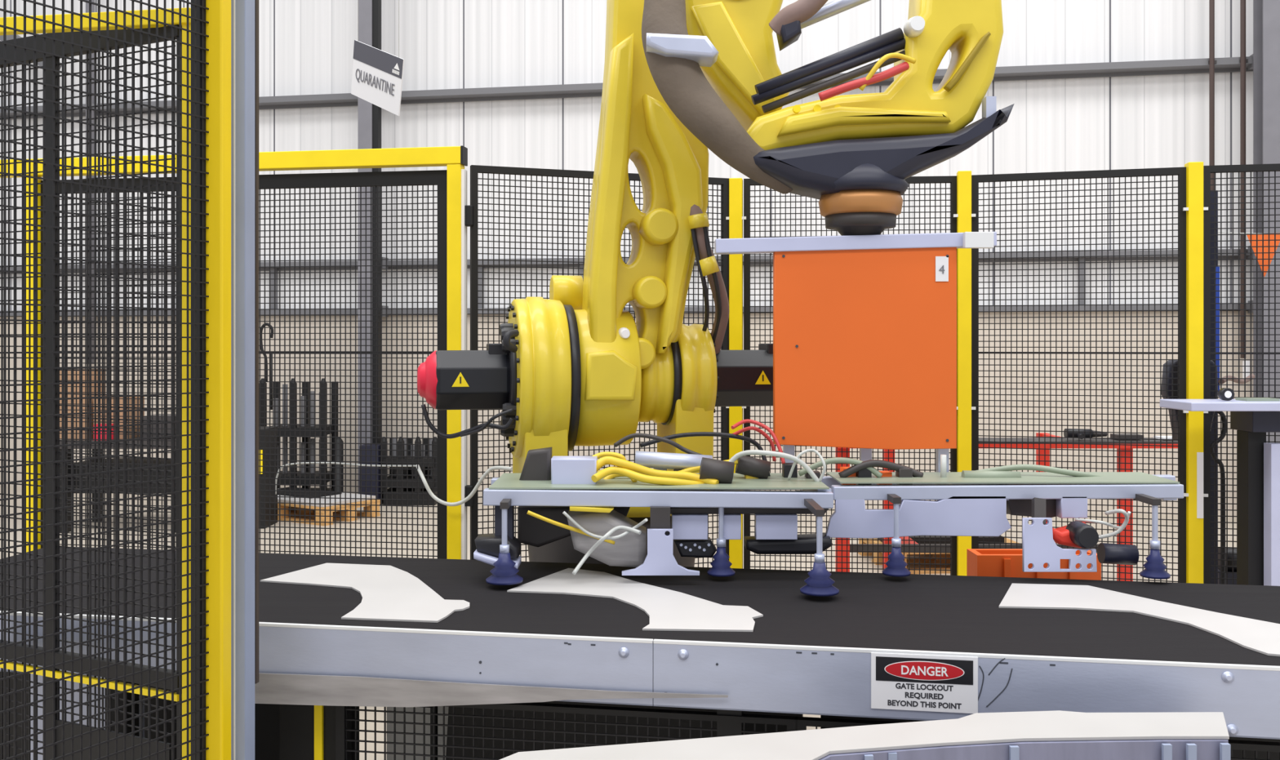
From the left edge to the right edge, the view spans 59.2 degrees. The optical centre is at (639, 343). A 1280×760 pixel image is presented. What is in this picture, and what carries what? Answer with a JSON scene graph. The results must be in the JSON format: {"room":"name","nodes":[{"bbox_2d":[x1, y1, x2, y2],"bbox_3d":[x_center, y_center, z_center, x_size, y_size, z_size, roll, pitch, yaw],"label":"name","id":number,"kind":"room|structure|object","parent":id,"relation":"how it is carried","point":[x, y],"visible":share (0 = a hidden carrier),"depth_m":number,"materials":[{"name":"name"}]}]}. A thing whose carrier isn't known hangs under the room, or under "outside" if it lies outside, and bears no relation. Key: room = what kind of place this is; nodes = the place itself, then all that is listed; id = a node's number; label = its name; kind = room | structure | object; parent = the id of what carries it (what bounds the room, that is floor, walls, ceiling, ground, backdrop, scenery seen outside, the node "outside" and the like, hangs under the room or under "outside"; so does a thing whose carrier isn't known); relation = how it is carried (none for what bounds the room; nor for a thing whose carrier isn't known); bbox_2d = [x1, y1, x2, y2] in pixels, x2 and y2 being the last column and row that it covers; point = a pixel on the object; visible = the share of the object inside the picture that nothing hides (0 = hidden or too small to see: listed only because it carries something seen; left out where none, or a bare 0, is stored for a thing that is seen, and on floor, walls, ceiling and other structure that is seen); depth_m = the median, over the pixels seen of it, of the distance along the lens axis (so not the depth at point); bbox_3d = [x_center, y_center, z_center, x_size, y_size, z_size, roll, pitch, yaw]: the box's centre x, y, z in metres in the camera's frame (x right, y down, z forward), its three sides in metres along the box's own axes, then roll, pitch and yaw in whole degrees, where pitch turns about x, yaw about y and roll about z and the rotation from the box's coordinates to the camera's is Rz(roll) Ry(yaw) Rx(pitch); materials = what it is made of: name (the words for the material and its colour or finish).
{"room":"factory floor","nodes":[
{"label":"factory floor","id":0,"kind":"room"},
{"bbox_2d":[351,0,404,115],"bbox_3d":[-1.376,-3.181,5.884,0.048,4.037,0.581,0,0,-44],"label":"hanging sign","id":1,"kind":"object","parent":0,"point":[377,76],"visible":1,"depth_m":5.87,"materials":[{"name":"white plastic"}]},
{"bbox_2d":[0,485,1236,759],"bbox_3d":[0.000,1.450,5.000,32.000,0.100,18.000,0,0,0],"label":"floor","id":2,"kind":"structure","parent":0,"point":[370,715],"depth_m":8.11,"materials":[{"name":"concrete"}]},
{"bbox_2d":[31,673,144,759],"bbox_3d":[-1.344,1.085,2.745,0.240,0.630,0.100,0,0,9],"label":"base cabinet","id":3,"kind":"object","parent":2,"relation":"on","point":[76,685],"visible":0.02,"depth_m":2.70,"materials":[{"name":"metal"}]},
{"bbox_2d":[0,7,191,759],"bbox_3d":[-1.154,0.374,2.245,0.573,2.052,0.024,0,0,9],"label":"portal","id":4,"kind":"object","parent":2,"relation":"on","point":[58,18],"visible":0.49,"depth_m":2.19,"materials":[{"name":"yellow metal"}]},
{"bbox_2d":[0,24,182,759],"bbox_3d":[-1.161,0.325,2.333,0.584,1.950,0.021,0,0,26],"label":"gate leaf","id":5,"kind":"object","parent":4,"relation":"attached to","point":[29,40],"visible":0.51,"depth_m":2.33,"materials":[{"name":"black"}]},
{"bbox_2d":[59,436,170,532],"bbox_3d":[-3.846,1.060,8.600,0.905,0.680,0.600,0,0,0],"label":"work table","id":6,"kind":"object","parent":2,"relation":"on","point":[121,460],"visible":0.11,"depth_m":8.40,"materials":[{"name":"black metal"}]},
{"bbox_2d":[59,368,106,439],"bbox_3d":[-4.298,0.460,8.600,0.300,0.519,0.300,0,0,0],"label":"carton","id":7,"kind":"object","parent":6,"relation":"on","point":[60,371],"visible":0.21,"depth_m":8.45,"materials":[{"name":"beige cardboard"}]},
{"bbox_2d":[96,423,113,440],"bbox_3d":[-3.974,0.659,8.360,0.120,0.119,0.080,0,0,0],"label":"toolbox","id":8,"kind":"object","parent":6,"relation":"on","point":[96,424],"visible":0.29,"depth_m":8.32,"materials":[{"name":"red"}]},
{"bbox_2d":[96,394,144,439],"bbox_3d":[-3.973,0.559,8.600,0.250,0.319,0.300,0,0,0],"label":"carton","id":9,"kind":"object","parent":6,"relation":"on","point":[121,401],"visible":0.21,"depth_m":8.45,"materials":[{"name":"beige cardboard"}]},
{"bbox_2d":[73,458,170,493],"bbox_3d":[-3.846,1.010,8.600,0.805,0.220,0.400,0,0,0],"label":"shelf","id":10,"kind":"object","parent":6,"relation":"attached to","point":[121,460],"depth_m":8.40,"materials":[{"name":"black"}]},
{"bbox_2d":[143,413,170,439],"bbox_3d":[-3.634,0.634,8.600,0.240,0.169,0.300,0,0,0],"label":"machine","id":11,"kind":"object","parent":6,"relation":"on","point":[160,415],"visible":0.06,"depth_m":8.45,"materials":[{"name":"grey metal"}]},
{"bbox_2d":[205,0,231,759],"bbox_3d":[-0.767,0.200,2.050,0.120,2.400,0.120,0,0,9],"label":"post","id":12,"kind":"object","parent":2,"relation":"on","point":[218,15],"visible":1,"depth_m":2.03,"materials":[{"name":"yellow metal"}]},
{"bbox_2d":[0,0,208,759],"bbox_3d":[-0.946,0.200,1.769,0.031,2.248,0.644,0,0,30],"label":"guard","id":13,"kind":"object","parent":12,"relation":"attached to","point":[197,31],"visible":1,"depth_m":1.86,"materials":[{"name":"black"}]},
{"bbox_2d":[0,145,473,559],"bbox_3d":[-1.773,0.315,4.603,2.267,2.170,0.062,0,0,9],"label":"frame","id":14,"kind":"object","parent":2,"relation":"on","point":[460,215],"visible":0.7,"depth_m":4.42,"materials":[{"name":"yellow metal"}]},
{"bbox_2d":[40,169,446,559],"bbox_3d":[-1.648,0.318,4.615,1.806,2.005,0.030,0,0,9],"label":"gate","id":15,"kind":"object","parent":14,"relation":"attached to","point":[437,177],"visible":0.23,"depth_m":4.54,"materials":[{"name":"black metal"}]},
{"bbox_2d":[275,462,512,506],"bbox_3d":[-1.003,0.563,4.624,1.354,0.201,0.222,0,0,37],"label":"cable","id":16,"kind":"object","parent":15,"relation":"attached to","point":[489,470],"visible":0.79,"depth_m":4.35,"materials":[{"name":"grey plastic"}]},
{"bbox_2d":[231,0,258,759],"bbox_3d":[-0.748,0.200,2.128,0.034,2.400,0.060,0,0,9],"label":"steel post","id":17,"kind":"object","parent":2,"relation":"on","point":[244,13],"visible":0.92,"depth_m":2.10,"materials":[{"name":"silver metal"}]},
{"bbox_2d":[258,426,277,528],"bbox_3d":[-2.900,1.025,8.643,0.140,0.750,0.315,0,0,0],"label":"stand","id":18,"kind":"object","parent":2,"relation":"on","point":[262,432],"visible":0.43,"depth_m":8.58,"materials":[{"name":"black metal"}]},
{"bbox_2d":[258,377,338,491],"bbox_3d":[-2.952,0.850,9.762,0.568,1.100,0.425,0,0,0],"label":"rack","id":19,"kind":"object","parent":2,"relation":"on","point":[262,384],"visible":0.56,"depth_m":9.58,"materials":[{"name":"black"}]},
{"bbox_2d":[260,322,273,409],"bbox_3d":[-3.148,0.195,9.500,0.120,0.733,0.024,0,0,0],"label":"rod","id":20,"kind":"object","parent":19,"relation":"attached to","point":[266,323],"visible":0.71,"depth_m":9.49,"materials":[{"name":"black metal"}]},
{"bbox_2d":[273,398,278,426],"bbox_3d":[-3.150,0.598,9.750,0.042,0.241,0.044,0,0,0],"label":"roll","id":21,"kind":"object","parent":19,"relation":"on","point":[276,402],"visible":0.66,"depth_m":9.73,"materials":[{"name":"grey metal"}]},
{"bbox_2d":[282,384,288,426],"bbox_3d":[-3.071,0.537,9.750,0.042,0.363,0.044,0,0,0],"label":"roll","id":22,"kind":"object","parent":19,"relation":"on","point":[286,385],"visible":0.75,"depth_m":9.74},
{"bbox_2d":[282,436,288,472],"bbox_3d":[-3.071,0.947,9.750,0.042,0.363,0.044,0,0,0],"label":"roll","id":23,"kind":"object","parent":19,"relation":"on","point":[286,437],"visible":0.44,"depth_m":9.74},
{"bbox_2d":[300,395,306,426],"bbox_3d":[-2.913,0.588,9.750,0.042,0.262,0.044,0,0,0],"label":"roll","id":24,"kind":"object","parent":19,"relation":"on","point":[302,397],"visible":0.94,"depth_m":9.73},
{"bbox_2d":[300,443,306,474],"bbox_3d":[-2.913,0.998,9.750,0.042,0.262,0.044,0,0,0],"label":"roll","id":25,"kind":"object","parent":19,"relation":"on","point":[302,445],"visible":0.75,"depth_m":9.73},
{"bbox_2d":[310,391,314,426],"bbox_3d":[-2.833,0.568,9.750,0.042,0.303,0.044,0,0,0],"label":"roll","id":26,"kind":"object","parent":19,"relation":"on","point":[312,397],"visible":0.62,"depth_m":9.73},
{"bbox_2d":[310,438,314,474],"bbox_3d":[-2.833,0.978,9.750,0.042,0.303,0.044,0,0,0],"label":"roll","id":27,"kind":"object","parent":19,"relation":"on","point":[312,440],"visible":0.56,"depth_m":9.73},
{"bbox_2d":[280,704,351,759],"bbox_3d":[-0.714,1.070,2.474,0.139,0.640,0.069,0,0,9],"label":"fence post","id":28,"kind":"object","parent":2,"relation":"on","point":[307,732],"visible":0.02,"depth_m":2.45,"materials":[{"name":"black"}]},
{"bbox_2d":[277,499,380,525],"bbox_3d":[-2.726,1.331,9.166,1.100,0.138,0.600,0,0,32],"label":"pallet","id":29,"kind":"object","parent":2,"relation":"on","point":[373,501],"visible":0.32,"depth_m":8.88,"materials":[{"name":"brown wood"}]},
{"bbox_2d":[277,487,375,506],"bbox_3d":[-2.726,1.248,9.166,1.040,0.024,0.560,0,0,32],"label":"stack","id":30,"kind":"object","parent":29,"relation":"on","point":[348,495],"visible":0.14,"depth_m":8.92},
{"bbox_2d":[277,487,342,498],"bbox_3d":[-2.784,1.228,9.262,0.600,0.015,0.320,0,0,32],"label":"sheet","id":31,"kind":"object","parent":30,"relation":"on","point":[297,493],"visible":0.71,"depth_m":9.17,"materials":[{"name":"black"}]},
{"bbox_2d":[333,437,343,491],"bbox_3d":[-2.599,1.105,9.700,0.180,0.590,0.180,0,0,0],"label":"bollard","id":32,"kind":"object","parent":2,"relation":"on","point":[337,439],"visible":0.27,"depth_m":9.66,"materials":[{"name":"black metal"}]},
{"bbox_2d":[359,444,382,503],"bbox_3d":[-2.322,1.140,9.750,0.160,0.520,0.200,0,0,0],"label":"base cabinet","id":33,"kind":"object","parent":2,"relation":"on","point":[368,446],"visible":0.36,"depth_m":9.65,"materials":[{"name":"black metal"}]},
{"bbox_2d":[357,0,388,493],"bbox_3d":[-2.395,-3.100,10.143,0.211,9.000,0.395,0,0,10],"label":"steel column","id":34,"kind":"structure","parent":2,"relation":"on","point":[369,115],"depth_m":9.98,"materials":[{"name":"black"}]},
{"bbox_2d":[351,706,437,759],"bbox_3d":[-0.559,1.090,2.565,0.200,0.620,0.016,0,0,9],"label":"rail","id":35,"kind":"object","parent":2,"relation":"on","point":[353,707],"visible":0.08,"depth_m":2.55,"materials":[{"name":"black metal"}]},
{"bbox_2d":[382,436,437,505],"bbox_3d":[-1.992,1.105,9.912,0.496,0.590,0.425,0,0,0],"label":"rack","id":36,"kind":"object","parent":2,"relation":"on","point":[384,440],"visible":0.57,"depth_m":9.71,"materials":[{"name":"black metal"}]},
{"bbox_2d":[392,438,395,456],"bbox_3d":[-2.154,0.912,9.900,0.042,0.163,0.044,0,0,0],"label":"roll","id":37,"kind":"object","parent":36,"relation":"on","point":[393,439],"visible":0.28,"depth_m":9.88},
{"bbox_2d":[392,466,395,476],"bbox_3d":[-2.154,1.087,9.900,0.042,0.163,0.044,0,0,0],"label":"roll","id":38,"kind":"object","parent":36,"relation":"on","point":[393,470],"visible":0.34,"depth_m":9.88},
{"bbox_2d":[403,438,406,456],"bbox_3d":[-2.073,0.913,9.900,0.042,0.162,0.044,0,0,0],"label":"roll","id":39,"kind":"object","parent":36,"relation":"on","point":[404,439],"visible":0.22,"depth_m":9.88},
{"bbox_2d":[410,444,414,456],"bbox_3d":[-1.992,0.945,9.900,0.042,0.097,0.044,0,0,0],"label":"roll","id":40,"kind":"object","parent":36,"relation":"on","point":[411,445],"visible":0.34,"depth_m":9.88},
{"bbox_2d":[410,466,414,476],"bbox_3d":[-1.992,1.120,9.900,0.042,0.097,0.044,0,0,0],"label":"roll","id":41,"kind":"object","parent":36,"relation":"on","point":[411,467],"visible":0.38,"depth_m":9.88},
{"bbox_2d":[421,444,425,456],"bbox_3d":[-1.911,0.944,9.900,0.042,0.099,0.044,0,0,0],"label":"roll","id":42,"kind":"object","parent":36,"relation":"on","point":[421,445],"visible":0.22,"depth_m":9.89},
{"bbox_2d":[429,439,432,456],"bbox_3d":[-1.831,0.917,9.900,0.042,0.154,0.044,0,0,0],"label":"roll","id":43,"kind":"object","parent":36,"relation":"on","point":[430,440],"visible":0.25,"depth_m":9.88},
{"bbox_2d":[386,706,448,759],"bbox_3d":[-0.482,1.080,2.856,0.260,0.640,0.200,0,0,9],"label":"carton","id":44,"kind":"object","parent":2,"relation":"on","point":[399,717],"visible":0.02,"depth_m":2.77,"materials":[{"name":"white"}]},
{"bbox_2d":[445,701,803,759],"bbox_3d":[-0.046,1.070,2.582,0.826,0.620,0.160,0,0,9],"label":"fence panel","id":45,"kind":"object","parent":2,"relation":"on","point":[621,730],"visible":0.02,"depth_m":2.52,"materials":[{"name":"black metal"}]},
{"bbox_2d":[0,546,1279,759],"bbox_3d":[-0.117,0.999,2.679,3.437,0.803,0.793,0,0,9],"label":"conveyor","id":46,"kind":"object","parent":2,"relation":"on","point":[806,654],"depth_m":2.34,"materials":[{"name":"rubber"}]},
{"bbox_2d":[0,671,351,759],"bbox_3d":[-1.266,1.060,2.986,1.070,0.660,0.020,0,0,9],"label":"panel","id":47,"kind":"object","parent":46,"relation":"attached to","point":[267,716],"visible":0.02,"depth_m":2.97,"materials":[{"name":"black metal"}]},
{"bbox_2d":[260,563,469,622],"bbox_3d":[-0.655,0.600,2.734,0.341,0.004,0.759,0,0,-39],"label":"sheet","id":48,"kind":"object","parent":46,"relation":"on","point":[388,593],"visible":1,"depth_m":2.73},
{"bbox_2d":[506,568,763,631],"bbox_3d":[-0.025,0.600,2.628,0.315,0.004,0.766,0,0,-42],"label":"sheet","id":49,"kind":"object","parent":46,"relation":"on","point":[668,610],"visible":1,"depth_m":2.61,"materials":[{"name":"white plastic"}]},
{"bbox_2d":[871,652,977,713],"bbox_3d":[0.549,0.657,2.176,0.201,0.108,0.004,0,0,9],"label":"sign","id":50,"kind":"object","parent":46,"relation":"attached to","point":[900,682],"visible":1,"depth_m":2.18,"materials":[{"name":"white plastic"}]},
{"bbox_2d":[820,715,1279,759],"bbox_3d":[0.974,1.060,2.616,1.095,0.660,0.020,0,0,9],"label":"panel","id":51,"kind":"object","parent":46,"relation":"attached to","point":[1249,754],"visible":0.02,"depth_m":2.54,"materials":[{"name":"black"}]},
{"bbox_2d":[999,583,1279,656],"bbox_3d":[1.151,0.600,2.481,0.773,0.004,0.361,0,0,45],"label":"sheet","id":52,"kind":"object","parent":46,"relation":"on","point":[1262,637],"visible":1,"depth_m":2.54,"materials":[{"name":"white plastic"}]},
{"bbox_2d":[417,0,1013,567],"bbox_3d":[0.248,0.022,3.441,1.694,2.756,0.921,0,0,26],"label":"robot","id":53,"kind":"object","parent":2,"relation":"on","point":[683,79],"visible":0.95,"depth_m":3.31,"materials":[{"name":"yellow metal"}]},
{"bbox_2d":[473,231,1183,596],"bbox_3d":[0.544,0.139,2.913,1.929,0.899,0.598,0,0,0],"label":"vacuum gripper","id":54,"kind":"object","parent":53,"relation":"hanging from","point":[864,326],"visible":1,"depth_m":3.03,"materials":[{"name":"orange metal"}]},
{"bbox_2d":[485,544,523,585],"bbox_3d":[-0.334,0.543,2.780,0.092,0.090,0.092,0,0,0],"label":"cup","id":55,"kind":"object","parent":54,"relation":"on","point":[505,571],"depth_m":2.77,"materials":[{"name":"rubber"}]},
{"bbox_2d":[566,509,646,567],"bbox_3d":[-0.086,0.502,2.930,0.204,0.146,0.140,0,0,0],"label":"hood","id":56,"kind":"object","parent":54,"relation":"attached to","point":[629,550],"depth_m":2.86,"materials":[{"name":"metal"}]},
{"bbox_2d":[706,537,735,577],"bbox_3d":[0.207,0.543,2.870,0.071,0.090,0.071,0,0,0],"label":"cup","id":57,"kind":"object","parent":54,"relation":"on","point":[721,565],"depth_m":2.86,"materials":[{"name":"rubber"}]},
{"bbox_2d":[800,553,839,596],"bbox_3d":[0.424,0.543,2.660,0.092,0.090,0.092,0,0,0],"label":"cup","id":58,"kind":"object","parent":54,"relation":"on","point":[820,583],"depth_m":2.64,"materials":[{"name":"rubber"}]},
{"bbox_2d":[882,537,911,577],"bbox_3d":[0.653,0.543,2.870,0.071,0.090,0.071,0,0,0],"label":"cup","id":59,"kind":"object","parent":54,"relation":"on","point":[895,564],"depth_m":2.85,"materials":[{"name":"rubber"}]},
{"bbox_2d":[1139,539,1170,579],"bbox_3d":[1.298,0.543,2.840,0.071,0.090,0.071,0,0,0],"label":"cup","id":60,"kind":"object","parent":54,"relation":"on","point":[1154,566],"depth_m":2.82,"materials":[{"name":"rubber"}]},
{"bbox_2d":[725,177,746,568],"bbox_3d":[0.409,0.350,4.800,0.110,2.100,0.110,0,0,9],"label":"fence post","id":61,"kind":"object","parent":2,"relation":"on","point":[735,218],"visible":0.49,"depth_m":4.77,"materials":[{"name":"yellow metal"}]},
{"bbox_2d":[470,164,728,567],"bbox_3d":[-0.146,0.300,4.620,1.102,2.000,0.030,0,0,-19],"label":"wire fence","id":62,"kind":"object","parent":61,"relation":"attached to","point":[475,170],"visible":0.29,"depth_m":4.52,"materials":[{"name":"black metal"}]},
{"bbox_2d":[499,710,1231,759],"bbox_3d":[0.396,1.029,1.800,1.352,0.742,0.304,0,0,-14],"label":"sheet metal part","id":63,"kind":"object","parent":2,"relation":"on","point":[1059,735],"visible":1,"depth_m":1.88,"materials":[{"name":"white metal"}]},
{"bbox_2d":[818,739,1228,759],"bbox_3d":[0.621,0.995,1.881,0.847,0.660,0.166,0,0,-14],"label":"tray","id":64,"kind":"object","parent":63,"relation":"on","point":[828,749],"depth_m":1.87,"materials":[{"name":"grey metal"}]},
{"bbox_2d":[857,537,1019,573],"bbox_3d":[1.933,1.331,7.200,0.900,0.138,0.700,0,0,-6],"label":"pallet","id":65,"kind":"object","parent":2,"relation":"on","point":[1008,540],"visible":0.16,"depth_m":7.14,"materials":[{"name":"brown wood"}]},
{"bbox_2d":[878,535,1004,543],"bbox_3d":[1.883,1.226,7.150,0.700,0.071,0.500,0,0,0],"label":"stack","id":66,"kind":"object","parent":65,"relation":"on","point":[917,537],"visible":0.14,"depth_m":6.90,"materials":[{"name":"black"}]},
{"bbox_2d":[953,170,975,575],"bbox_3d":[1.351,0.343,4.700,0.110,2.115,0.110,0,0,9],"label":"fence post","id":67,"kind":"object","parent":2,"relation":"on","point":[963,215],"visible":0.54,"depth_m":4.67,"materials":[{"name":"yellow metal"}]},
{"bbox_2d":[743,175,956,575],"bbox_3d":[0.887,0.300,4.770,0.893,2.000,0.030,0,0,5],"label":"wire fence","id":68,"kind":"object","parent":67,"relation":"attached to","point":[952,180],"visible":0.27,"depth_m":4.78,"materials":[{"name":"black metal"}]},
{"bbox_2d":[835,432,1177,581],"bbox_3d":[1.973,0.962,6.360,1.838,0.876,0.740,0,0,0],"label":"workbench","id":69,"kind":"object","parent":2,"relation":"on","point":[1042,434],"visible":0.26,"depth_m":6.02,"materials":[{"name":"red metal"}]},
{"bbox_2d":[1063,428,1106,439],"bbox_3d":[2.414,0.489,6.082,0.223,0.054,0.087,0,0,0],"label":"power tool","id":70,"kind":"object","parent":69,"relation":"on","point":[1069,433],"visible":0.71,"depth_m":6.08,"materials":[{"name":"black plastic"}]},
{"bbox_2d":[1110,433,1142,439],"bbox_3d":[2.644,0.508,6.120,0.140,0.024,0.100,0,0,0],"label":"tool case","id":71,"kind":"object","parent":69,"relation":"on","point":[1116,435],"visible":0.71,"depth_m":6.07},
{"bbox_2d":[1153,435,1172,439],"bbox_3d":[2.867,0.515,6.120,0.100,0.012,0.120,0,0,0],"label":"paper stack","id":72,"kind":"object","parent":69,"relation":"on","point":[1156,437],"visible":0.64,"depth_m":6.11,"materials":[{"name":"white paper"}]},
{"bbox_2d":[966,548,1101,580],"bbox_3d":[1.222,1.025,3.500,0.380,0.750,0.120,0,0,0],"label":"bin","id":73,"kind":"object","parent":2,"relation":"on","point":[995,562],"visible":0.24,"depth_m":3.45,"materials":[{"name":"orange plastic"}]},
{"bbox_2d":[1182,161,1208,583],"bbox_3d":[2.197,0.343,4.470,0.112,2.115,0.112,0,0,9],"label":"fence post","id":74,"kind":"object","parent":2,"relation":"on","point":[1194,208],"visible":0.63,"depth_m":4.44,"materials":[{"name":"yellow metal"}]},
{"bbox_2d":[971,166,1186,582],"bbox_3d":[1.780,0.300,4.600,0.822,2.000,0.030,0,0,16],"label":"wire fence","id":75,"kind":"object","parent":74,"relation":"attached to","point":[1180,172],"visible":0.63,"depth_m":4.58,"materials":[{"name":"black metal"}]},
{"bbox_2d":[1203,163,1279,584],"bbox_3d":[2.560,0.300,4.395,0.682,2.000,0.030,0,0,11],"label":"wire fence","id":76,"kind":"object","parent":74,"relation":"attached to","point":[1207,170],"visible":0.73,"depth_m":4.44,"materials":[{"name":"black metal"}]},
{"bbox_2d":[1210,190,1219,583],"bbox_3d":[2.354,0.380,4.747,0.144,2.040,0.065,0,0,0],"label":"column","id":77,"kind":"structure","parent":2,"relation":"on","point":[1212,193],"depth_m":4.72,"materials":[{"name":"black"}]},
{"bbox_2d":[1161,360,1217,440],"bbox_3d":[2.261,0.234,4.640,0.209,0.334,0.080,0,0,0],"label":"equipment case","id":78,"kind":"object","parent":77,"relation":"hanging from","point":[1169,362],"visible":0.36,"depth_m":4.61,"materials":[{"name":"black"}]},
{"bbox_2d":[1210,411,1226,584],"bbox_3d":[2.360,0.666,4.600,0.071,0.801,0.018,0,0,0],"label":"cable","id":79,"kind":"object","parent":78,"relation":"hanging from","point":[1224,418],"visible":0.54,"depth_m":4.59,"materials":[{"name":"black plastic"}]},
{"bbox_2d":[1217,373,1254,384],"bbox_3d":[2.676,0.164,5.053,0.032,0.050,0.868,0,0,36],"label":"cable","id":80,"kind":"object","parent":77,"relation":"attached to","point":[1224,380],"visible":0.64,"depth_m":5.01,"materials":[{"name":"white plastic"}]},
{"bbox_2d":[1217,231,1279,276],"bbox_3d":[2.897,-0.390,4.901,0.891,0.205,0.005,0,0,0],"label":"bunting","id":81,"kind":"object","parent":77,"relation":"hanging from","point":[1254,236],"visible":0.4,"depth_m":4.90,"materials":[{"name":"orange fabric"}]},
{"bbox_2d":[1160,399,1279,586],"bbox_3d":[2.302,0.807,4.175,0.641,1.187,0.250,0,0,0],"label":"workstation","id":82,"kind":"object","parent":2,"relation":"on","point":[1258,460],"visible":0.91,"depth_m":4.16,"materials":[{"name":"grey metal"}]},
{"bbox_2d":[1160,399,1279,411],"bbox_3d":[2.302,0.229,4.175,0.641,0.032,0.250,0,0,0],"label":"tabletop","id":83,"kind":"object","parent":82,"relation":"attached to","point":[1191,405],"depth_m":4.05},
{"bbox_2d":[1217,387,1234,400],"bbox_3d":[2.161,0.189,4.154,0.046,0.046,0.033,0,0,0],"label":"dispenser","id":84,"kind":"object","parent":82,"relation":"on","point":[1224,393],"visible":1,"depth_m":4.14,"materials":[{"name":"black"}]},
{"bbox_2d":[1235,397,1279,401],"bbox_3d":[2.285,0.208,4.170,0.120,0.010,0.080,0,0,0],"label":"notepad","id":85,"kind":"object","parent":82,"relation":"on","point":[1247,399],"visible":1,"depth_m":4.13,"materials":[{"name":"white paper"}]},
{"bbox_2d":[1217,547,1236,584],"bbox_3d":[2.557,1.140,4.900,0.180,0.520,0.200,0,0,0],"label":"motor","id":86,"kind":"object","parent":2,"relation":"on","point":[1229,550],"visible":0.17,"depth_m":4.80,"materials":[{"name":"black metal"}]},
{"bbox_2d":[1248,0,1279,443],"bbox_3d":[4.926,-3.100,8.861,0.224,9.000,0.395,0,0,10],"label":"steel column","id":87,"kind":"structure","parent":2,"relation":"on","point":[1265,65],"depth_m":8.71,"materials":[{"name":"black"}]},
{"bbox_2d":[1240,0,1249,377],"bbox_3d":[4.810,-3.660,8.976,0.064,7.880,0.080,0,0,10],"label":"conduit","id":88,"kind":"object","parent":87,"relation":"attached to","point":[1242,2],"visible":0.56,"depth_m":8.94,"materials":[{"name":"grey"}]},
{"bbox_2d":[1242,360,1249,377],"bbox_3d":[4.817,0.210,8.954,0.044,0.140,0.040,0,0,10],"label":"switch","id":89,"kind":"object","parent":88,"relation":"attached to","point":[1247,362],"depth_m":8.93,"materials":[{"name":"white plastic"}]},
{"bbox_2d":[0,0,1253,311],"bbox_3d":[0.009,-3.600,10.049,28.000,10.000,0.105,0,0,10],"label":"wall","id":90,"kind":"structure","parent":0,"point":[306,46],"depth_m":10.09,"materials":[{"name":"white metal"}]},
{"bbox_2d":[0,34,62,69],"bbox_3d":[-6.231,-3.050,10.786,1.503,1.002,0.100,0,0,10],"label":"brace","id":91,"kind":"object","parent":90,"relation":"attached to","point":[8,37],"visible":0.02,"depth_m":10.69,"materials":[{"name":"grey metal"}]},
{"bbox_2d":[85,0,94,364],"bbox_3d":[-5.254,-3.700,10.767,0.078,7.800,0.080,0,0,0],"label":"downpipe","id":92,"kind":"object","parent":90,"relation":"attached to","point":[92,1],"visible":0.27,"depth_m":10.75,"materials":[{"name":"metal"}]},
{"bbox_2d":[270,267,277,308],"bbox_3d":[-3.426,-0.510,10.549,0.050,0.390,0.040,0,0,10],"label":"trim","id":93,"kind":"structure","parent":90,"relation":"attached to","point":[272,269],"depth_m":10.53,"materials":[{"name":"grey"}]},
{"bbox_2d":[478,266,484,307],"bbox_3d":[-1.444,-0.510,10.202,0.050,0.390,0.040,0,0,10],"label":"trim","id":94,"kind":"structure","parent":90,"relation":"attached to","point":[480,268],"depth_m":10.18,"materials":[{"name":"grey metal"}]},
{"bbox_2d":[579,263,582,277],"bbox_3d":[-0.509,-0.510,10.038,0.050,0.390,0.040,0,0,10],"label":"trim","id":95,"kind":"structure","parent":90,"relation":"attached to","point":[580,264],"depth_m":10.02,"materials":[{"name":"grey metal"}]},
{"bbox_2d":[0,303,1249,316],"bbox_3d":[-0.011,-0.278,9.938,24.000,0.075,0.120,0,0,10],"label":"trim","id":96,"kind":"structure","parent":90,"relation":"attached to","point":[1224,305],"depth_m":9.79,"materials":[{"name":"grey metal"}]},
{"bbox_2d":[0,248,1249,274],"bbox_3d":[-0.011,-0.718,9.938,24.000,0.075,0.120,0,0,10],"label":"wall beam","id":97,"kind":"structure","parent":90,"relation":"attached to","point":[1224,251],"depth_m":9.98,"materials":[{"name":"grey metal"}]},
{"bbox_2d":[0,56,1253,119],"bbox_3d":[-0.015,-2.241,9.913,24.000,0.082,0.170,0,0,10],"label":"wall beam","id":98,"kind":"structure","parent":90,"relation":"attached to","point":[1226,64],"depth_m":9.96,"materials":[{"name":"grey metal"}]},
{"bbox_2d":[1079,257,1085,304],"bbox_3d":[3.650,-0.510,9.310,0.050,0.390,0.040,0,0,10],"label":"trim","id":99,"kind":"structure","parent":90,"relation":"attached to","point":[1081,260],"depth_m":9.29,"materials":[{"name":"grey metal"}]},
{"bbox_2d":[1208,0,1216,190],"bbox_3d":[4.582,-3.740,9.016,0.061,7.720,0.079,0,0,10],"label":"conduit","id":100,"kind":"object","parent":90,"relation":"attached to","point":[1211,61],"visible":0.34,"depth_m":8.98,"materials":[{"name":"grey"}]},
{"bbox_2d":[0,311,1253,515],"bbox_3d":[-0.006,0.570,9.968,28.000,1.660,0.059,0,0,10],"label":"wall","id":101,"kind":"structure","parent":0,"point":[19,326],"depth_m":9.44,"materials":[{"name":"concrete"}]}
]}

